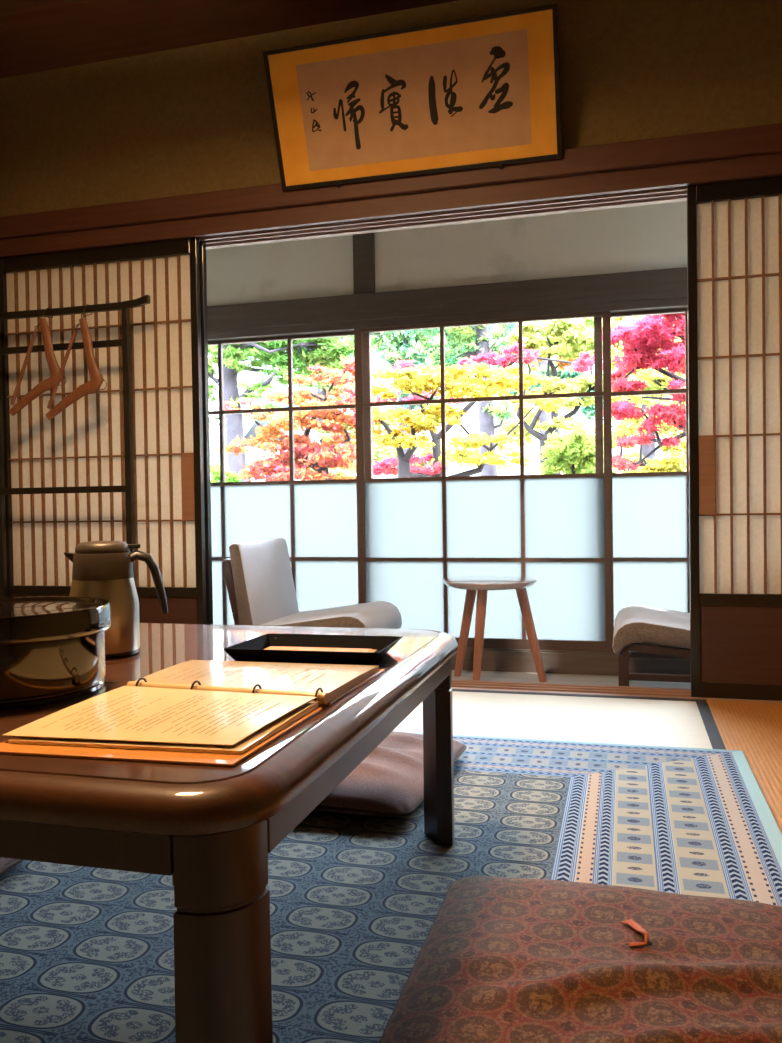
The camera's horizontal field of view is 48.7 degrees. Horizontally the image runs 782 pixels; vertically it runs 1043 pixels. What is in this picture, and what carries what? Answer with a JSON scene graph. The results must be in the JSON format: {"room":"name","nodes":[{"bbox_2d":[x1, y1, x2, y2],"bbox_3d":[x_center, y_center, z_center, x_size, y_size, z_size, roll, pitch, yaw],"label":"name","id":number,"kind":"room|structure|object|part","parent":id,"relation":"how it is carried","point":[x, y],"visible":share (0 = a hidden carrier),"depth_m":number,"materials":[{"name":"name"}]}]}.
{"room":"traditional dwelling","nodes":[
{"label":"traditional dwelling","id":0,"kind":"room"},
{"bbox_2d":[0,0,458,77],"bbox_3d":[-0.498,-1.879,1.020,4.060,0.088,4.835,-1,1,15],"label":"ceiling","id":1,"kind":"structure","parent":0,"point":[36,35],"depth_m":3.29,"materials":[{"name":"brown wood"}]},
{"bbox_2d":[0,0,781,216],"bbox_3d":[0.120,-1.630,3.291,4.060,0.695,0.140,-1,1,15],"label":"wall","id":2,"kind":"structure","parent":0,"point":[194,119],"depth_m":3.39,"materials":[{"name":"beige paint"}]},
{"bbox_2d":[0,237,206,623],"bbox_3d":[-1.219,-0.254,3.609,0.944,1.772,0.030,-1,1,15],"label":"door","id":3,"kind":"structure","parent":2,"relation":"in","point":[83,444],"depth_m":3.59,"materials":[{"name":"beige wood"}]},
{"bbox_3d":[-1.208,0.446,3.623,0.884,0.272,0.010,-1,1,15],"label":"wood panel","id":4,"kind":"part","parent":3,"relation":"part of","materials":[{"name":"brown wood"}]},
{"bbox_3d":[-0.818,-0.140,3.501,0.055,0.270,0.018,-1,1,15],"label":"finger pull","id":5,"kind":"part","parent":3,"relation":"part of","materials":[{"name":"brown wood"}]},
{"bbox_2d":[199,240,212,623],"bbox_3d":[-1.190,-0.255,3.649,0.919,1.772,0.030,-1,1,15],"label":"door","id":6,"kind":"structure","parent":2,"relation":"in","point":[202,244],"depth_m":3.52,"materials":[{"name":"black wood"}]},
{"bbox_2d":[0,152,781,257],"bbox_3d":[0.120,-1.214,3.279,3.860,0.135,0.182,-1,1,15],"label":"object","id":7,"kind":"structure","parent":2,"relation":"attached to","point":[664,183],"depth_m":3.23,"materials":[{"name":"brown wood"}]},
{"bbox_2d":[0,123,781,239],"bbox_3d":[0.099,-1.259,3.200,3.860,0.088,0.065,-1,1,15],"label":"trim","id":8,"kind":"structure","parent":2,"relation":"attached to","point":[763,139],"depth_m":3.18,"materials":[{"name":"brown wood"}]},
{"bbox_2d":[262,3,561,190],"bbox_3d":[0.069,-1.483,3.079,1.049,0.462,0.192,-1,1,15],"label":"plaque","id":9,"kind":"object","parent":8,"relation":"on","point":[478,91],"visible":1,"depth_m":3.06,"materials":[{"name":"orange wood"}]},
{"bbox_2d":[687,176,781,700],"bbox_3d":[1.475,-0.280,2.879,0.913,1.772,0.030,-1,1,15],"label":"door","id":10,"kind":"structure","parent":2,"relation":"in","point":[734,228],"depth_m":2.96,"materials":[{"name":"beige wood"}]},
{"bbox_3d":[1.091,-0.159,2.984,0.053,0.270,0.018,-1,1,15],"label":"finger pull","id":11,"kind":"part","parent":10,"relation":"part of","materials":[{"name":"brown wood"}]},
{"bbox_3d":[1.486,0.419,2.893,0.853,0.272,0.010,-1,1,15],"label":"wood panel","id":12,"kind":"part","parent":10,"relation":"part of","materials":[{"name":"brown wood"}]},
{"bbox_2d":[206,201,686,305],"bbox_3d":[0.458,-1.448,4.055,4.110,0.710,0.068,-1,1,15],"label":"wall","id":13,"kind":"structure","parent":0,"point":[653,236],"depth_m":4.05,"materials":[{"name":"white paint"}]},
{"bbox_2d":[353,233,374,293],"bbox_3d":[-0.122,-1.427,4.206,0.101,0.660,0.120,-1,1,15],"label":"trim","id":14,"kind":"structure","parent":13,"relation":"attached to","point":[363,244],"depth_m":4.15,"materials":[{"name":"brown wood"}]},
{"bbox_2d":[207,267,686,331],"bbox_3d":[0.437,-1.039,4.059,4.060,0.127,0.130,-1,1,15],"label":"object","id":15,"kind":"structure","parent":13,"relation":"attached to","point":[671,282],"depth_m":4.03,"materials":[{"name":"brown wood"}]},
{"bbox_2d":[208,297,687,340],"bbox_3d":[0.440,-0.956,4.065,4.060,0.038,0.120,-1,1,15],"label":"trim","id":16,"kind":"structure","parent":13,"relation":"attached to","point":[679,302],"depth_m":4.04,"materials":[{"name":"brown wood"}]},
{"bbox_2d":[452,670,690,688],"bbox_3d":[0.373,0.755,3.758,4.060,0.100,0.828,-1,1,15],"label":"floor","id":17,"kind":"structure","parent":0,"point":[607,680],"depth_m":3.83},
{"bbox_2d":[222,538,401,628],"bbox_3d":[-0.331,0.400,3.807,0.649,0.634,0.545,-1,1,15],"label":"lounge chair","id":18,"kind":"object","parent":17,"relation":"on","point":[258,574],"visible":0.57,"depth_m":3.72,"materials":[{"name":"grey fabric"}]},
{"bbox_3d":[-0.656,0.443,3.644,0.106,0.564,0.026,-1,1,15],"label":"leg","id":19,"kind":"part","parent":18,"relation":"part of","materials":[{"name":"brown wood"}]},
{"bbox_2d":[229,538,298,624],"bbox_3d":[-0.559,0.274,3.868,0.109,0.378,0.530,-1,1,15],"label":"cushion","id":20,"kind":"object","parent":18,"relation":"on","point":[261,584],"depth_m":3.75,"materials":[{"name":"grey fabric"}]},
{"bbox_2d":[260,601,401,628],"bbox_3d":[-0.269,0.439,3.791,0.520,0.126,0.545,-1,1,15],"label":"seat cushion","id":21,"kind":"object","parent":18,"relation":"on","point":[379,614],"depth_m":3.73,"materials":[{"name":"grey fabric"}]},
{"bbox_2d":[442,575,546,681],"bbox_3d":[0.439,0.481,3.812,0.419,0.451,0.419,-2,2,-45],"label":"round stool","id":22,"kind":"object","parent":17,"relation":"on","point":[481,585],"visible":0.99,"depth_m":3.76,"materials":[{"name":"brown wood"}]},
{"bbox_3d":[0.338,0.495,3.893,0.125,0.422,0.046,0,2,43],"label":"leg","id":23,"kind":"part","parent":22,"relation":"part of","materials":[{"name":"brown wood"}]},
{"bbox_3d":[0.385,0.498,3.736,0.046,0.419,0.092,0,2,42],"label":"leg","id":24,"kind":"part","parent":22,"relation":"part of","materials":[{"name":"brown wood"}]},
{"bbox_3d":[0.611,0.493,3.775,0.131,0.423,0.050,-1,1,15],"label":"leg","id":25,"kind":"part","parent":22,"relation":"part of","materials":[{"name":"brown wood"}]},
{"bbox_2d":[451,648,690,675],"bbox_3d":[0.463,0.645,4.092,4.060,0.104,0.130,-1,1,15],"label":"trim","id":26,"kind":"structure","parent":17,"relation":"on","point":[493,659],"depth_m":3.93,"materials":[{"name":"brown wood"}]},
{"bbox_2d":[208,331,372,624],"bbox_3d":[-0.654,-0.161,4.381,1.168,1.531,0.030,-1,1,15],"label":"window","id":27,"kind":"structure","parent":26,"relation":"on","point":[316,519],"depth_m":4.33,"materials":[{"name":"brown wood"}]},
{"bbox_3d":[-0.649,0.185,4.388,1.096,0.747,0.001,-1,1,15],"label":"frosted pane","id":28,"kind":"part","parent":27,"relation":"part of","materials":[{"name":"white glass"}]},
{"bbox_3d":[-0.654,-0.161,4.381,1.168,1.531,0.030,-1,1,15],"label":"frame","id":29,"kind":"part","parent":27,"relation":"part of","materials":[{"name":"brown wood"}]},
{"bbox_2d":[354,311,613,651],"bbox_3d":[0.417,-0.171,4.052,1.205,1.531,0.030,-1,1,15],"label":"window","id":30,"kind":"structure","parent":26,"relation":"on","point":[414,534],"depth_m":4.04,"materials":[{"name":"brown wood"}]},
{"bbox_3d":[0.423,0.175,4.059,1.133,0.747,0.001,-1,1,15],"label":"frosted pane","id":31,"kind":"part","parent":30,"relation":"part of","materials":[{"name":"white glass"}]},
{"bbox_2d":[594,308,689,647],"bbox_3d":[1.502,-0.182,3.796,1.173,1.531,0.030,-1,1,15],"label":"window","id":32,"kind":"structure","parent":26,"relation":"on","point":[651,548],"depth_m":3.89,"materials":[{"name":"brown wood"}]},
{"bbox_3d":[1.508,0.164,3.803,1.101,0.747,0.001,-1,1,15],"label":"frosted pane","id":33,"kind":"part","parent":32,"relation":"part of","materials":[{"name":"white glass"}]},
{"bbox_2d":[612,605,690,685],"bbox_3d":[1.207,0.385,3.390,0.649,0.634,0.545,-1,1,15],"label":"lounge chair","id":34,"kind":"object","parent":17,"relation":"on","point":[634,625],"visible":0.46,"depth_m":3.20,"materials":[{"name":"grey fabric"}]},
{"bbox_3d":[0.876,0.590,3.233,0.046,0.232,0.026,-1,1,15],"label":"leg","id":35,"kind":"part","parent":34,"relation":"part of","materials":[{"name":"brown wood"}]},
{"bbox_2d":[612,605,689,653],"bbox_3d":[1.145,0.425,3.407,0.520,0.126,0.545,-1,1,15],"label":"seat cushion","id":36,"kind":"object","parent":34,"relation":"on","point":[634,625],"depth_m":3.20,"materials":[{"name":"grey fabric"}]},
{"bbox_3d":[1.124,0.487,3.163,0.517,0.079,0.024,-1,1,15],"label":"seat rail","id":37,"kind":"part","parent":34,"relation":"part of","materials":[{"name":"brown wood"}]},
{"bbox_2d":[451,680,781,702],"bbox_3d":[0.145,0.643,3.301,3.860,0.050,0.167,-1,1,15],"label":"trim","id":38,"kind":"structure","parent":0,"point":[681,693],"depth_m":3.15,"materials":[{"name":"brown wood"}]},
{"bbox_3d":[-0.482,0.801,0.982,4.060,0.145,4.645,-1,1,15],"label":"floor","id":39,"kind":"structure","parent":0,"visible":0},
{"bbox_2d":[393,689,712,748],"bbox_3d":[0.046,0.657,2.770,1.827,0.055,0.908,-1,1,15],"label":"mat","id":40,"kind":"object","parent":39,"relation":"on","point":[653,721],"visible":0.21,"depth_m":2.73,"materials":[{"name":"fabric"}]},
{"bbox_2d":[696,699,781,832],"bbox_3d":[1.250,0.655,1.975,0.911,0.055,1.813,-1,1,15],"label":"mat","id":41,"kind":"object","parent":39,"relation":"on","point":[754,729],"visible":0.42,"depth_m":2.51,"materials":[{"name":"wicker"}]},
{"bbox_3d":[-1.398,0.681,2.692,0.919,0.055,1.813,-1,1,15],"label":"mat","id":42,"kind":"object","parent":39,"relation":"on","visible":0},
{"bbox_2d":[0,295,149,597],"bbox_3d":[-1.335,-0.122,3.467,0.812,1.518,0.240,-1,1,15],"label":"clothes rack","id":43,"kind":"object","parent":42,"relation":"on","point":[124,306],"visible":0.56,"depth_m":3.44,"materials":[{"name":"black wood"}]},
{"bbox_3d":[-1.617,-0.118,3.575,0.026,1.435,0.022,-1,1,15],"label":"post","id":44,"kind":"part","parent":43,"relation":"part of","materials":[{"name":"black wood"}]},
{"bbox_2d":[9,308,65,415],"bbox_3d":[-1.415,-0.646,3.486,0.270,0.435,0.077,-1,1,15],"label":"hanger","id":45,"kind":"object","parent":43,"relation":"hanging from","point":[47,384],"visible":1,"depth_m":3.45,"materials":[{"name":"brown wood"}]},
{"bbox_3d":[-1.392,-0.813,3.472,0.037,0.101,0.081,0,2,45],"label":"cord","id":46,"kind":"part","parent":45,"relation":"part of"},
{"bbox_3d":[-1.336,-0.704,3.485,0.578,0.026,0.018,-1,1,15],"label":"rail","id":47,"kind":"part","parent":43,"relation":"part of","materials":[{"name":"black wood"}]},
{"bbox_3d":[-1.327,-0.127,3.496,0.578,0.026,0.018,-1,1,15],"label":"rail","id":48,"kind":"part","parent":43,"relation":"part of","materials":[{"name":"black wood"}]},
{"bbox_3d":[-1.338,-0.857,3.482,0.812,0.049,0.024,-1,1,15],"label":"rail","id":49,"kind":"part","parent":43,"relation":"part of","materials":[{"name":"black wood"}]},
{"bbox_2d":[46,304,106,419],"bbox_3d":[-1.244,-0.636,3.440,0.279,0.459,0.077,-1,1,15],"label":"hanger","id":50,"kind":"object","parent":43,"relation":"hanging from","point":[91,387],"visible":1,"depth_m":3.40,"materials":[{"name":"brown wood"}]},
{"bbox_3d":[-1.216,-0.810,3.425,0.037,0.112,0.081,0,2,45],"label":"cord","id":51,"kind":"part","parent":50,"relation":"part of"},
{"bbox_3d":[-1.036,-0.124,3.418,0.026,1.435,0.022,-1,1,15],"label":"post","id":52,"kind":"part","parent":43,"relation":"part of","materials":[{"name":"black wood"}]},
{"bbox_3d":[-1.874,0.723,0.945,0.914,0.055,1.809,-1,1,15],"label":"mat","id":53,"kind":"object","parent":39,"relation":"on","visible":0},
{"bbox_2d":[0,731,781,1042],"bbox_3d":[-0.666,0.666,1.244,2.550,0.010,2.922,-1,1,15],"label":"rug","id":54,"kind":"object","parent":53,"relation":"on","point":[87,953],"visible":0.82,"depth_m":1.55,"materials":[{"name":"blue carpet"}]},
{"bbox_2d":[0,857,22,874],"bbox_3d":[-0.992,0.618,1.486,0.547,0.086,0.557,-1,1,14],"label":"floor cushion","id":55,"kind":"object","parent":54,"relation":"on","point":[6,864],"visible":0.11,"depth_m":1.56,"materials":[{"name":"fabric"}]},
{"bbox_2d":[0,623,457,1042],"bbox_3d":[-0.564,0.446,1.417,1.202,0.420,1.056,-1,1,15],"label":"table","id":56,"kind":"object","parent":54,"relation":"on","point":[213,829],"visible":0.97,"depth_m":0.82,"materials":[{"name":"brown wood"}]},
{"bbox_2d":[0,596,110,710],"bbox_3d":[-0.537,0.179,1.215,0.274,0.120,0.274,-1,1,15],"label":"lidded container","id":57,"kind":"object","parent":56,"relation":"on","point":[52,648],"visible":1,"depth_m":1.14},
{"bbox_3d":[-0.538,0.137,1.214,0.274,0.036,0.274,-1,1,15],"label":"lid","id":58,"kind":"part","parent":57,"relation":"part of","materials":[{"name":"black paint"}]},
{"bbox_2d":[64,541,167,658],"bbox_3d":[-0.485,0.133,1.508,0.157,0.199,0.119,-1,1,15],"label":"jug","id":59,"kind":"object","parent":56,"relation":"on","point":[101,569],"visible":0.79,"depth_m":1.48,"materials":[{"name":"grey metal"}]},
{"bbox_3d":[-0.557,0.064,1.499,0.020,0.020,0.025,-1,1,-13],"label":"spout","id":60,"kind":"part","parent":59,"relation":"part of","materials":[{"name":"grey plastic"}]},
{"bbox_3d":[-0.505,0.045,1.511,0.091,0.021,0.091,-1,1,15],"label":"lid","id":61,"kind":"part","parent":59,"relation":"part of","materials":[{"name":"beige plastic"}]},
{"bbox_3d":[-0.459,0.044,1.521,0.034,0.007,0.018,-1,1,-13],"label":"lever","id":62,"kind":"part","parent":59,"relation":"part of","materials":[{"name":"grey plastic"}]},
{"bbox_3d":[-0.434,0.107,1.527,0.074,0.115,0.030,-1,1,-12],"label":"handle","id":63,"kind":"part","parent":59,"relation":"part of","materials":[{"name":"grey plastic"}]},
{"bbox_2d":[0,660,384,766],"bbox_3d":[-0.231,0.224,1.118,0.321,0.025,0.510,-1,1,15],"label":"binder","id":64,"kind":"object","parent":56,"relation":"on","point":[190,712],"visible":1,"depth_m":1.01,"materials":[{"name":"beige paper"}]},
{"bbox_2d":[42,691,278,735],"bbox_3d":[-0.263,0.225,1.010,0.218,0.004,0.179,0,1,19],"label":"print","id":65,"kind":"object","parent":64,"relation":"on","point":[120,713],"depth_m":1.00},
{"bbox_2d":[164,664,326,683],"bbox_3d":[-0.201,0.220,1.251,0.217,0.003,0.146,-1,1,15],"label":"print","id":66,"kind":"object","parent":64,"relation":"on","point":[204,673],"depth_m":1.24},
{"bbox_3d":[-0.156,0.472,0.811,0.067,0.380,0.067,-1,1,15],"label":"leg","id":67,"kind":"part","parent":56,"relation":"part of","materials":[{"name":"paint"}]},
{"bbox_2d":[224,633,402,664],"bbox_3d":[-0.123,0.215,1.448,0.260,0.026,0.175,-1,1,15],"label":"tray","id":68,"kind":"object","parent":56,"relation":"on","point":[251,650],"visible":0.87,"depth_m":1.44,"materials":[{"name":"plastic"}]},
{"bbox_2d":[263,646,376,651],"bbox_3d":[-0.128,0.221,1.447,0.193,0.005,0.109,-1,1,15],"label":"folder","id":69,"kind":"object","parent":68,"relation":"in","point":[270,647],"visible":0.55,"depth_m":1.47,"materials":[{"name":"paper"}]},
{"bbox_3d":[0.095,0.450,1.736,0.067,0.380,0.067,-1,1,15],"label":"leg","id":70,"kind":"part","parent":56,"relation":"part of","materials":[{"name":"paint"}]},
{"bbox_2d":[313,731,466,816],"bbox_3d":[-0.136,0.586,2.134,0.547,0.100,0.557,-1,1,18],"label":"floor cushion","id":71,"kind":"object","parent":54,"relation":"on","point":[389,782],"visible":0.36,"depth_m":1.90,"materials":[{"name":"fabric"}]},
{"bbox_2d":[379,876,781,1042],"bbox_3d":[0.306,0.603,1.137,0.569,0.091,0.592,-1,1,15],"label":"floor cushion","id":72,"kind":"object","parent":54,"relation":"on","point":[500,959],"visible":1,"depth_m":1.11,"materials":[{"name":"fabric"}]},
{"bbox_3d":[1.619,0.813,25.058,70.000,0.200,40.830,-1,1,15],"label":"ground","id":73,"kind":"structure","parent":0,"visible":0},
{"bbox_2d":[210,463,240,481],"bbox_3d":[-1.642,0.270,8.111,0.321,1.660,0.739,-1,1,15],"label":"round shrub","id":74,"kind":"object","parent":73,"relation":"on","point":[214,470],"visible":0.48,"depth_m":8.13,"materials":[{"name":"green plant"}]},
{"bbox_2d":[208,374,320,481],"bbox_3d":[-3.839,-0.730,15.012,4.350,3.450,3.800,-1,1,15],"label":"house","id":75,"kind":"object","parent":73,"relation":"on","point":[250,426],"visible":0.02,"depth_m":13.99,"materials":[{"name":"grey tile"}]},
{"bbox_2d":[212,357,376,481],"bbox_3d":[-0.725,-0.101,7.023,1.295,2.420,0.870,-1,1,18],"label":"maple tree","id":76,"kind":"object","parent":73,"relation":"on","point":[340,452],"visible":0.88,"depth_m":6.88,"materials":[{"name":"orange plant"}]},
{"bbox_2d":[208,336,381,481],"bbox_3d":[-1.101,-0.874,8.545,2.037,3.913,0.886,-1,1,13],"label":"pine tree","id":77,"kind":"object","parent":73,"relation":"on","point":[328,351],"visible":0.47,"depth_m":8.46,"materials":[{"name":"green plant"}]},
{"bbox_2d":[241,328,474,466],"bbox_3d":[-0.756,-1.539,15.671,4.901,4.952,1.416,-1,1,17],"label":"broadleaf tree","id":78,"kind":"object","parent":73,"relation":"on","point":[401,347],"visible":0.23,"depth_m":15.19,"materials":[{"name":"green plant"}]},
{"bbox_2d":[309,339,455,477],"bbox_3d":[-1.465,-1.779,17.968,5.735,5.362,2.266,0,1,24],"label":"broadleaf tree","id":79,"kind":"object","parent":73,"relation":"on","point":[382,452],"visible":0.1,"depth_m":17.54,"materials":[{"name":"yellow plant"}]},
{"bbox_2d":[391,323,516,475],"bbox_3d":[0.920,-1.360,11.117,1.784,4.722,0.924,-1,1,15],"label":"cedar tree","id":80,"kind":"object","parent":73,"relation":"on","point":[475,341],"visible":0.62,"depth_m":10.95,"materials":[{"name":"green plant"}]},
{"bbox_2d":[372,363,566,477],"bbox_3d":[0.620,-0.237,8.237,2.103,2.602,0.918,-1,1,12],"label":"maple tree","id":81,"kind":"object","parent":73,"relation":"on","point":[459,382],"visible":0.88,"depth_m":8.10,"materials":[{"name":"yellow plant"}]},
{"bbox_2d":[371,341,602,476],"bbox_3d":[0.945,-0.373,8.830,2.650,2.840,0.882,-1,1,15],"label":"maple tree","id":82,"kind":"object","parent":73,"relation":"on","point":[584,363],"visible":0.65,"depth_m":8.77,"materials":[{"name":"pink plant"}]},
{"bbox_2d":[446,324,594,472],"bbox_3d":[2.327,-1.254,13.851,2.890,4.357,1.054,-1,1,15],"label":"broadleaf tree","id":83,"kind":"object","parent":73,"relation":"on","point":[589,411],"visible":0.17,"depth_m":13.70,"materials":[{"name":"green plant"}]},
{"bbox_2d":[516,345,586,473],"bbox_3d":[1.890,-0.588,10.353,0.965,3.178,0.815,-1,1,15],"label":"maple tree","id":84,"kind":"object","parent":73,"relation":"on","point":[560,365],"visible":0.13,"depth_m":10.28,"materials":[{"name":"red plant"}]},
{"bbox_2d":[452,316,685,469],"bbox_3d":[3.381,-1.441,15.664,4.632,4.626,1.996,-1,1,12],"label":"broadleaf tree","id":85,"kind":"object","parent":73,"relation":"on","point":[506,427],"visible":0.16,"depth_m":15.57,"materials":[{"name":"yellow plant"}]},
{"bbox_2d":[536,426,616,473],"bbox_3d":[1.431,0.189,6.569,0.638,1.789,0.859,-1,1,15],"label":"round shrub","id":86,"kind":"object","parent":73,"relation":"on","point":[563,453],"visible":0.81,"depth_m":6.38,"materials":[{"name":"green plant"}]},
{"bbox_2d":[496,318,684,463],"bbox_3d":[2.160,-0.612,9.226,1.962,3.263,0.878,-1,1,18],"label":"maple tree","id":87,"kind":"object","parent":73,"relation":"on","point":[572,339],"visible":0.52,"depth_m":9.15,"materials":[{"name":"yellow plant"}]},
{"bbox_2d":[533,468,685,474],"bbox_3d":[5.932,0.014,12.902,7.500,1.750,0.400,-1,1,15],"label":"wall","id":88,"kind":"structure","parent":73,"relation":"on","point":[536,472],"depth_m":13.73,"materials":[{"name":"stone"}]},
{"bbox_2d":[575,341,685,472],"bbox_3d":[2.089,-0.226,7.289,1.176,2.573,0.884,-1,1,15],"label":"maple tree","id":89,"kind":"object","parent":73,"relation":"on","point":[677,457],"visible":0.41,"depth_m":7.08,"materials":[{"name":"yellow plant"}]},
{"bbox_2d":[602,313,685,471],"bbox_3d":[1.979,-0.220,5.889,1.110,2.621,0.851,-1,1,15],"label":"maple tree","id":90,"kind":"object","parent":73,"relation":"on","point":[642,339],"visible":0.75,"depth_m":5.82,"materials":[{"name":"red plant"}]}
]}

